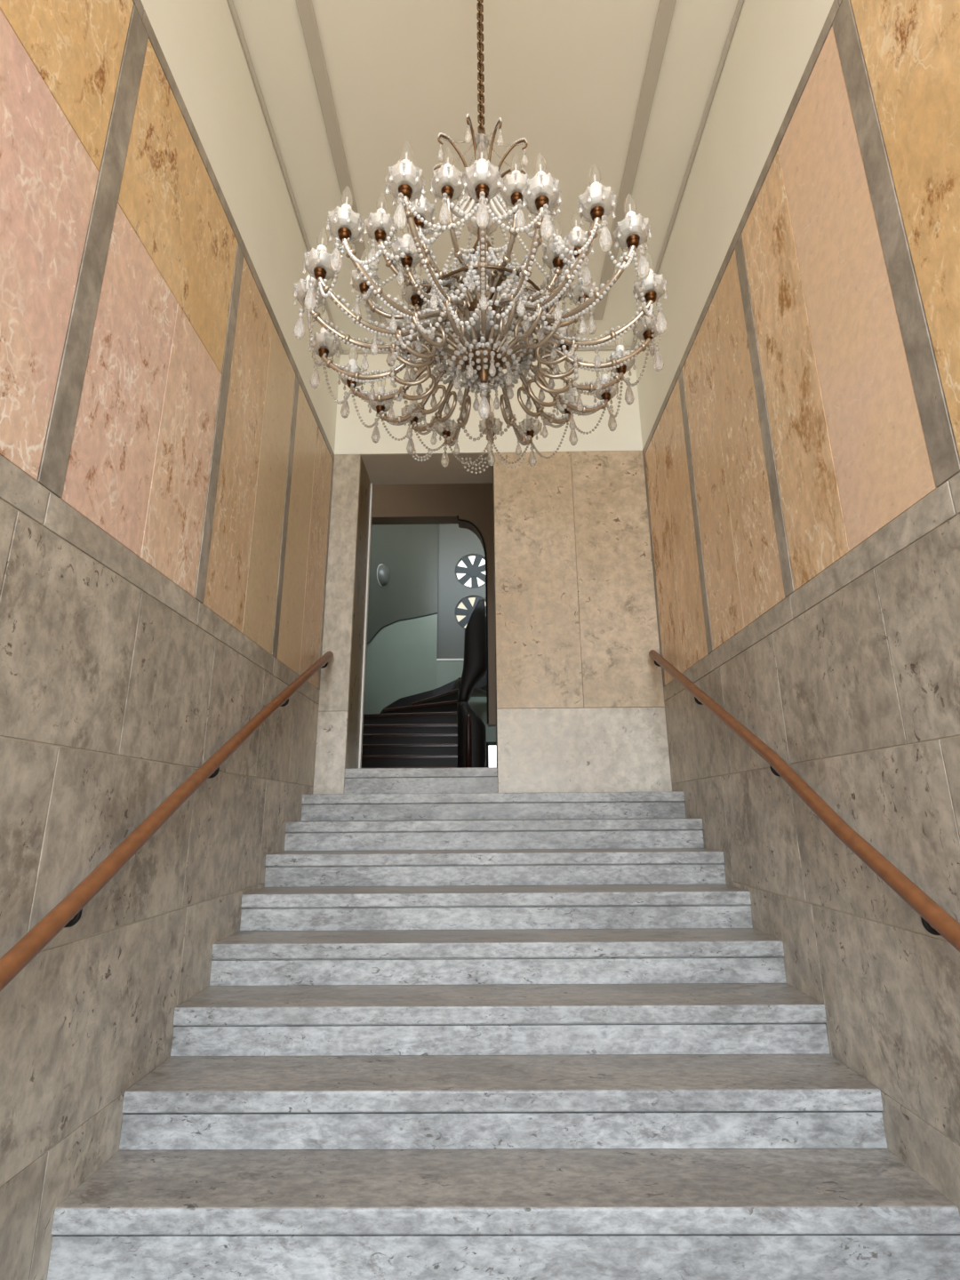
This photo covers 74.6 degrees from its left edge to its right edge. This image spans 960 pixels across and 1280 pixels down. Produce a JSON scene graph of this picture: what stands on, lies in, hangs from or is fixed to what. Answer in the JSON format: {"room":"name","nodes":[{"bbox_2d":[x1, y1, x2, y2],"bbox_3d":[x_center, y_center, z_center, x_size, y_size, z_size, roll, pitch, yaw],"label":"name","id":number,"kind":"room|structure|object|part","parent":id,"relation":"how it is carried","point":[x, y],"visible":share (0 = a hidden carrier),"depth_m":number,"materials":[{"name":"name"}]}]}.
{"room":"historic interior","nodes":[
{"label":"historic interior","id":0,"kind":"room"},
{"bbox_2d":[0,0,340,1279],"bbox_3d":[-1.289,-0.896,1.394,0.252,5.029,7.377,-1,-16,1],"label":"wall","id":1,"kind":"structure","parent":0,"point":[167,442],"depth_m":2.08,"materials":[{"name":"beige stone"}]},
{"bbox_3d":[-1.181,-1.039,1.372,0.030,1.053,0.860,-1,-16,1],"label":"marble panel","id":2,"kind":"part","parent":1,"relation":"part of","materials":[{"name":"pink stone"}]},
{"bbox_3d":[-1.188,-1.908,1.613,0.030,0.743,0.860,-1,-16,1],"label":"marble panel","id":3,"kind":"part","parent":1,"relation":"part of","materials":[{"name":"stone"}]},
{"bbox_3d":[-1.173,-0.843,2.079,0.030,1.053,0.407,-1,-16,1],"label":"marble panel","id":4,"kind":"part","parent":1,"relation":"part of","materials":[{"name":"pink stone"}]},
{"bbox_2d":[0,651,333,991],"bbox_3d":[-1.090,0.546,2.361,0.101,1.994,3.741,-1,-16,1],"label":"handrail","id":5,"kind":"object","parent":1,"relation":"attached to","point":[68,911],"visible":1,"depth_m":1.87,"materials":[{"name":"brown wood"}]},
{"bbox_3d":[-1.177,-1.657,2.518,0.030,0.743,0.818,-1,-16,1],"label":"marble panel","id":6,"kind":"part","parent":1,"relation":"part of","materials":[{"name":"stone"}]},
{"bbox_3d":[-1.168,-0.733,2.475,0.030,1.053,0.407,-1,-16,1],"label":"marble panel","id":7,"kind":"part","parent":1,"relation":"part of","materials":[{"name":"stone"}]},
{"bbox_3d":[-1.165,-0.959,3.057,0.030,1.800,0.426,-1,-16,1],"label":"marble panel","id":8,"kind":"part","parent":1,"relation":"part of","materials":[{"name":"stone"}]},
{"bbox_3d":[-1.160,-0.844,3.471,0.030,1.800,0.426,-1,-16,1],"label":"marble panel","id":9,"kind":"part","parent":1,"relation":"part of","materials":[{"name":"stone"}]},
{"bbox_3d":[-1.154,-0.706,3.967,0.030,1.800,0.434,-1,-16,1],"label":"marble panel","id":10,"kind":"part","parent":1,"relation":"part of","materials":[{"name":"beige stone"}]},
{"bbox_3d":[-1.148,-0.589,4.389,0.030,1.800,0.434,-1,-16,1],"label":"marble panel","id":11,"kind":"part","parent":1,"relation":"part of","materials":[{"name":"beige stone"}]},
{"bbox_2d":[227,0,743,354],"bbox_3d":[0.015,-3.284,1.808,2.400,0.024,6.927,-1,-16,1],"label":"trim","id":12,"kind":"structure","parent":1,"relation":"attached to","point":[740,4],"depth_m":3.52,"materials":[{"name":"grey paint"}]},
{"bbox_2d":[363,524,438,713],"bbox_3d":[-1.606,-0.373,9.596,0.729,5.322,3.447,-6,-16,18],"label":"wall","id":13,"kind":"structure","parent":0,"point":[402,625],"depth_m":10.68,"materials":[{"name":"teal paint"}]},
{"bbox_2d":[376,563,390,587],"bbox_3d":[-1.577,-1.077,10.432,0.111,0.400,0.300,-8,-17,26],"label":"wall lamp","id":14,"kind":"object","parent":13,"relation":"attached to","point":[383,575],"visible":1,"depth_m":10.36,"materials":[{"name":"grey glass"}]},
{"bbox_2d":[371,483,495,727],"bbox_3d":[-0.030,-0.297,7.670,5.000,4.122,0.220,-1,-16,1],"label":"wall","id":15,"kind":"structure","parent":0,"point":[428,503],"depth_m":7.95,"materials":[{"name":"brown paint"}]},
{"bbox_2d":[456,515,488,724],"bbox_3d":[-0.095,-0.298,7.553,0.372,2.619,0.026,-1,-16,1],"label":"trim","id":16,"kind":"structure","parent":15,"relation":"attached to","point":[458,519],"depth_m":7.55,"materials":[{"name":"black"}]},
{"bbox_2d":[436,523,495,742],"bbox_3d":[0.505,0.024,11.082,2.600,5.322,0.220,-1,-16,1],"label":"wall","id":17,"kind":"structure","parent":0,"point":[455,542],"depth_m":11.25,"materials":[{"name":"grey paint"}]},
{"bbox_3d":[0.523,0.358,10.995,2.570,0.037,0.210,-1,-16,1],"label":"niche sill","id":18,"kind":"part","parent":17,"relation":"part of","materials":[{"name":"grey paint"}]},
{"bbox_2d":[455,553,485,588],"bbox_3d":[-0.121,-1.241,11.457,0.684,0.684,0.090,-1,-16,1],"label":"window","id":19,"kind":"structure","parent":17,"relation":"attached to","point":[470,570],"depth_m":11.43,"materials":[{"name":"grey paint"}]},
{"bbox_2d":[454,595,486,629],"bbox_3d":[-0.117,-0.468,11.242,0.684,0.684,0.090,-1,-16,1],"label":"window","id":20,"kind":"structure","parent":17,"relation":"attached to","point":[465,607],"depth_m":11.24,"materials":[{"name":"grey paint"}]},
{"bbox_2d":[486,741,496,767],"bbox_3d":[0.589,2.065,10.385,1.000,0.770,0.050,-1,-16,1],"label":"window","id":21,"kind":"structure","parent":17,"relation":"attached to","point":[491,746],"depth_m":10.43,"materials":[{"name":"black"}]},
{"bbox_3d":[0.592,2.095,10.382,0.895,0.710,0.020,-1,-16,1],"label":"pane","id":22,"kind":"part","parent":21,"relation":"part of","materials":[{"name":"white glass"}]},
{"bbox_2d":[232,0,738,351],"bbox_3d":[0.017,-3.314,2.024,2.900,0.150,7.327,-1,-16,1],"label":"ceiling","id":23,"kind":"structure","parent":0,"point":[565,77],"depth_m":3.34,"materials":[{"name":"beige paint"}]},
{"bbox_2d":[293,0,667,473],"bbox_3d":[0.005,-1.879,2.329,1.210,2.429,1.175,-1,-16,1],"label":"chandelier","id":24,"kind":"object","parent":23,"relation":"hanging from","point":[481,353],"visible":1,"depth_m":1.94,"materials":[{"name":"clear glass"}]},
{"bbox_3d":[-0.278,-0.955,1.982,0.495,0.128,0.182,-1,-16,1],"label":"arm","id":25,"kind":"part","parent":24,"relation":"part of","materials":[{"name":"beige"}]},
{"bbox_3d":[-0.283,-0.924,2.092,0.503,0.128,0.029,-1,-16,3],"label":"arm","id":26,"kind":"part","parent":24,"relation":"part of","materials":[{"name":"beige"}]},
{"bbox_3d":[-0.247,-0.970,1.928,0.443,0.128,0.273,-1,-16,1],"label":"arm","id":27,"kind":"part","parent":24,"relation":"part of","materials":[{"name":"beige"}]},
{"bbox_3d":[-0.193,-0.990,1.860,0.353,0.128,0.390,-1,-16,1],"label":"arm","id":28,"kind":"part","parent":24,"relation":"part of","materials":[{"name":"beige"}]},
{"bbox_3d":[-0.248,-0.902,2.174,0.473,0.128,0.029,-6,-17,21],"label":"arm","id":29,"kind":"part","parent":24,"relation":"part of","materials":[{"name":"beige"}]},
{"bbox_3d":[-0.214,-1.118,2.113,0.362,0.114,0.026,0,-16,-3],"label":"arm","id":30,"kind":"part","parent":24,"relation":"part of","materials":[{"name":"beige"}]},
{"bbox_3d":[-0.167,-1.139,1.997,0.352,0.114,0.026,11,-19,-35],"label":"arm","id":31,"kind":"part","parent":24,"relation":"part of","materials":[{"name":"beige"}]},
{"bbox_3d":[-0.205,-0.878,2.261,0.493,0.128,0.029,-14,-20,40],"label":"arm","id":32,"kind":"part","parent":24,"relation":"part of","materials":[{"name":"beige"}]},
{"bbox_3d":[-0.170,-1.083,2.220,0.323,0.114,0.026,-9,-18,27],"label":"arm","id":33,"kind":"part","parent":24,"relation":"part of","materials":[{"name":"beige"}]},
{"bbox_3d":[-0.124,-1.092,1.987,0.282,0.113,0.023,14,-21,-41],"label":"arm","id":34,"kind":"part","parent":24,"relation":"part of","materials":[{"name":"beige"}]},
{"bbox_3d":[-0.139,-0.869,2.296,0.029,0.127,0.463,10,-18,-32],"label":"arm","id":35,"kind":"part","parent":24,"relation":"part of","materials":[{"name":"beige"}]},
{"bbox_3d":[-0.123,-1.069,2.070,0.191,0.113,0.023,4,-16,-17],"label":"arm","id":36,"kind":"part","parent":24,"relation":"part of","materials":[{"name":"beige"}]},
{"bbox_3d":[-0.096,-1.008,1.797,0.192,0.127,0.497,-1,-16,1],"label":"arm","id":37,"kind":"part","parent":24,"relation":"part of","materials":[{"name":"beige"}]},
{"bbox_3d":[-0.100,-1.155,1.976,0.026,0.114,0.292,-11,-19,34],"label":"arm","id":38,"kind":"part","parent":24,"relation":"part of","materials":[{"name":"beige"}]},
{"bbox_3d":[-0.081,-1.693,2.227,0.159,0.160,0.011,10,-18,-32],"label":"crown","id":39,"kind":"part","parent":24,"relation":"part of","materials":[{"name":"brown metal"}]},
{"bbox_3d":[-0.069,-0.856,2.343,0.029,0.128,0.493,4,-16,-16],"label":"arm","id":40,"kind":"part","parent":24,"relation":"part of","materials":[{"name":"beige"}]},
{"bbox_3d":[-0.047,-1.163,1.923,0.026,0.114,0.343,-5,-16,15],"label":"arm","id":41,"kind":"part","parent":24,"relation":"part of","materials":[{"name":"beige"}]},
{"bbox_3d":[-0.022,-1.704,2.190,0.010,0.160,0.150,-5,-16,16],"label":"crown","id":42,"kind":"part","parent":24,"relation":"part of","materials":[{"name":"brown metal"}]},
{"bbox_3d":[0.008,-1.466,2.223,0.127,0.055,0.127,-1,-16,1],"label":"lamp shade","id":43,"kind":"part","parent":24,"relation":"part of","materials":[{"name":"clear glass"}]},
{"bbox_3d":[0.010,-1.244,2.162,0.159,0.055,0.159,-1,-16,1],"label":"lamp shade","id":44,"kind":"part","parent":24,"relation":"part of","materials":[{"name":"glass"}]},
{"bbox_3d":[0.012,-1.013,2.098,0.180,0.055,0.180,-1,-16,1],"label":"lamp shade","id":45,"kind":"part","parent":24,"relation":"part of","materials":[{"name":"glass"}]},
{"bbox_3d":[0.009,-1.009,1.795,0.029,0.127,0.493,-1,-16,1],"label":"arm","id":46,"kind":"part","parent":24,"relation":"part of","materials":[{"name":"beige"}]},
{"bbox_3d":[0.009,-1.363,2.195,0.136,1.098,0.136,-1,-16,1],"label":"stem","id":47,"kind":"part","parent":24,"relation":"part of","materials":[{"name":"brown metal"}]},
{"bbox_3d":[0.030,-0.858,2.340,0.029,0.128,0.463,-1,-16,3],"label":"arm","id":48,"kind":"part","parent":24,"relation":"part of","materials":[{"name":"beige"}]},
{"bbox_3d":[0.045,-1.702,2.197,0.010,0.160,0.143,6,-17,-23],"label":"crown","id":49,"kind":"part","parent":24,"relation":"part of","materials":[{"name":"brown metal"}]},
{"bbox_3d":[0.066,-1.160,1.932,0.026,0.114,0.323,4,-16,-15],"label":"arm","id":50,"kind":"part","parent":24,"relation":"part of","materials":[{"name":"beige"}]},
{"bbox_3d":[0.098,-1.691,2.238,0.154,0.160,0.011,-8,-17,26],"label":"crown","id":51,"kind":"part","parent":24,"relation":"part of","materials":[{"name":"brown metal"}]},
{"bbox_3d":[0.103,-1.673,2.304,0.147,0.160,0.011,3,-16,-13],"label":"crown","id":52,"kind":"part","parent":24,"relation":"part of","materials":[{"name":"glass"}]},
{"bbox_3d":[0.118,-0.857,2.346,0.029,0.127,0.513,-6,-17,20],"label":"arm","id":53,"kind":"part","parent":24,"relation":"part of","materials":[{"name":"beige"}]},
{"bbox_3d":[0.092,-1.005,1.811,0.154,0.128,0.462,-1,-16,1],"label":"arm","id":54,"kind":"part","parent":24,"relation":"part of","materials":[{"name":"beige"}]},
{"bbox_3d":[0.112,-1.155,1.951,0.026,0.114,0.323,8,-18,-28],"label":"arm","id":55,"kind":"part","parent":24,"relation":"part of","materials":[{"name":"beige"}]},
{"bbox_3d":[0.153,-1.073,2.062,0.211,0.113,0.023,-6,-16,19],"label":"arm","id":56,"kind":"part","parent":24,"relation":"part of","materials":[{"name":"beige"}]},
{"bbox_3d":[0.144,-1.093,1.992,0.272,0.113,0.023,-14,-21,41],"label":"arm","id":57,"kind":"part","parent":24,"relation":"part of","materials":[{"name":"beige"}]},
{"bbox_3d":[0.196,-0.879,2.267,0.310,0.128,0.342,-1,-16,1],"label":"arm","id":58,"kind":"part","parent":24,"relation":"part of","materials":[{"name":"beige"}]},
{"bbox_3d":[0.173,-1.000,1.830,0.288,0.128,0.434,-1,-16,1],"label":"arm","id":59,"kind":"part","parent":24,"relation":"part of","materials":[{"name":"beige"}]},
{"bbox_3d":[0.183,-1.135,2.034,0.302,0.114,0.026,-9,-18,27],"label":"arm","id":60,"kind":"part","parent":24,"relation":"part of","materials":[{"name":"beige"}]},
{"bbox_3d":[0.265,-0.892,2.223,0.430,0.127,0.275,-1,-16,1],"label":"arm","id":61,"kind":"part","parent":24,"relation":"part of","materials":[{"name":"beige"}]},
{"bbox_3d":[0.211,-1.111,2.144,0.312,0.114,0.026,1,-16,-5],"label":"arm","id":62,"kind":"part","parent":24,"relation":"part of","materials":[{"name":"beige"}]},
{"bbox_3d":[0.280,-0.915,2.141,0.448,0.128,0.134,-1,-16,1],"label":"arm","id":63,"kind":"part","parent":24,"relation":"part of","materials":[{"name":"beige"}]},
{"bbox_3d":[0.233,-0.989,1.872,0.388,0.128,0.363,-1,-16,1],"label":"arm","id":64,"kind":"part","parent":24,"relation":"part of","materials":[{"name":"beige"}]},
{"bbox_3d":[0.289,-0.961,1.975,0.474,0.128,0.184,-1,-16,1],"label":"arm","id":65,"kind":"part","parent":24,"relation":"part of","materials":[{"name":"beige"}]},
{"bbox_3d":[0.307,-0.939,2.057,0.503,0.127,0.029,-1,-16,3],"label":"arm","id":66,"kind":"part","parent":24,"relation":"part of","materials":[{"name":"beige"}]},
{"bbox_2d":[295,0,676,323],"bbox_3d":[0.015,-3.303,1.746,1.770,0.022,6.397,-1,-16,1],"label":"trim","id":67,"kind":"structure","parent":23,"relation":"attached to","point":[666,9],"depth_m":3.41,"materials":[{"name":"grey paint"}]},
{"bbox_2d":[312,349,671,794],"bbox_3d":[0.076,-0.028,4.743,2.900,4.929,0.473,-1,-16,1],"label":"wall","id":68,"kind":"structure","parent":0,"point":[580,703],"depth_m":4.61,"materials":[{"name":"beige stone"}]},
{"bbox_2d":[358,483,373,767],"bbox_3d":[-0.911,-0.164,5.033,0.018,2.406,0.050,-1,-16,1],"label":"trim","id":69,"kind":"structure","parent":68,"relation":"attached to","point":[372,484],"depth_m":5.00,"materials":[{"name":"white paint"}]},
{"bbox_2d":[344,767,497,793],"bbox_3d":[-0.393,1.011,4.453,1.031,0.175,0.482,-1,-16,1],"label":"threshold step","id":70,"kind":"structure","parent":68,"relation":"attached to","point":[468,780],"depth_m":4.23,"materials":[{"name":"grey stone"}]},
{"bbox_2d":[633,0,959,1234],"bbox_3d":[1.359,-0.922,1.369,0.252,5.029,7.377,-1,-16,1],"label":"wall","id":71,"kind":"structure","parent":0,"point":[800,419],"depth_m":2.24,"materials":[{"name":"beige stone"}]},
{"bbox_3d":[1.281,-0.613,4.366,0.030,1.800,0.434,-1,-16,1],"label":"marble panel","id":72,"kind":"part","parent":71,"relation":"part of","materials":[{"name":"beige stone"}]},
{"bbox_3d":[1.276,-0.730,3.944,0.030,1.800,0.434,-1,-16,1],"label":"marble panel","id":73,"kind":"part","parent":71,"relation":"part of","materials":[{"name":"beige stone"}]},
{"bbox_3d":[1.270,-0.868,3.448,0.030,1.800,0.426,-1,-16,1],"label":"marble panel","id":74,"kind":"part","parent":71,"relation":"part of","materials":[{"name":"stone"}]},
{"bbox_3d":[1.265,-0.983,3.034,0.030,1.800,0.426,-1,-16,1],"label":"marble panel","id":75,"kind":"part","parent":71,"relation":"part of","materials":[{"name":"stone"}]},
{"bbox_3d":[1.259,-1.115,2.559,0.030,1.800,0.390,-1,-16,1],"label":"marble panel","id":76,"kind":"part","parent":71,"relation":"part of","materials":[{"name":"stone"}]},
{"bbox_2d":[648,649,959,951],"bbox_3d":[1.207,0.539,2.332,0.101,1.999,3.735,-1,-16,1],"label":"handrail","id":77,"kind":"object","parent":71,"relation":"attached to","point":[935,920],"visible":1,"depth_m":2.04,"materials":[{"name":"brown wood"}]},
{"bbox_3d":[1.254,-1.225,2.163,0.030,1.800,0.423,-1,-16,1],"label":"marble panel","id":78,"kind":"part","parent":71,"relation":"part of","materials":[{"name":"beige stone"}]},
{"bbox_3d":[1.246,-1.423,1.449,0.030,1.800,0.860,-1,-16,1],"label":"marble panel","id":79,"kind":"part","parent":71,"relation":"part of","materials":[{"name":"stone"}]},
{"bbox_3d":[0.038,1.160,-0.470,2.900,0.150,4.915,-1,-16,1],"label":"floor","id":80,"kind":"structure","parent":0,"visible":0},
{"bbox_2d":[47,791,959,1279],"bbox_3d":[0.072,1.356,2.913,2.398,1.322,2.311,-1,-16,1],"label":"staircase","id":81,"kind":"structure","parent":80,"relation":"on","point":[548,1036],"depth_m":2.04,"materials":[{"name":"grey stone"}]},
{"bbox_3d":[-0.007,1.979,7.754,5.000,0.220,6.400,-1,-16,1],"label":"floor","id":82,"kind":"structure","parent":0,"visible":0},
{"bbox_2d":[361,599,486,767],"bbox_3d":[-0.597,0.940,9.103,2.390,2.610,3.090,-1,-16,1],"label":"spiral staircase","id":83,"kind":"structure","parent":82,"relation":"on","point":[422,730],"depth_m":8.49,"materials":[{"name":"wood"}]},
{"bbox_3d":[-0.145,1.423,8.014,0.076,0.992,0.076,-1,-16,1],"label":"newel post","id":84,"kind":"part","parent":83,"relation":"part of","materials":[{"name":"black wood"}]},
{"bbox_3d":[-0.106,1.399,8.227,0.372,1.152,0.340,-1,-16,1],"label":"newel casing","id":85,"kind":"part","parent":83,"relation":"part of","materials":[{"name":"black wood"}]},
{"bbox_3d":[-0.099,0.170,8.569,0.403,1.420,0.320,-1,-16,1],"label":"balustrade","id":86,"kind":"part","parent":83,"relation":"part of","materials":[{"name":"black wood"}]}
]}

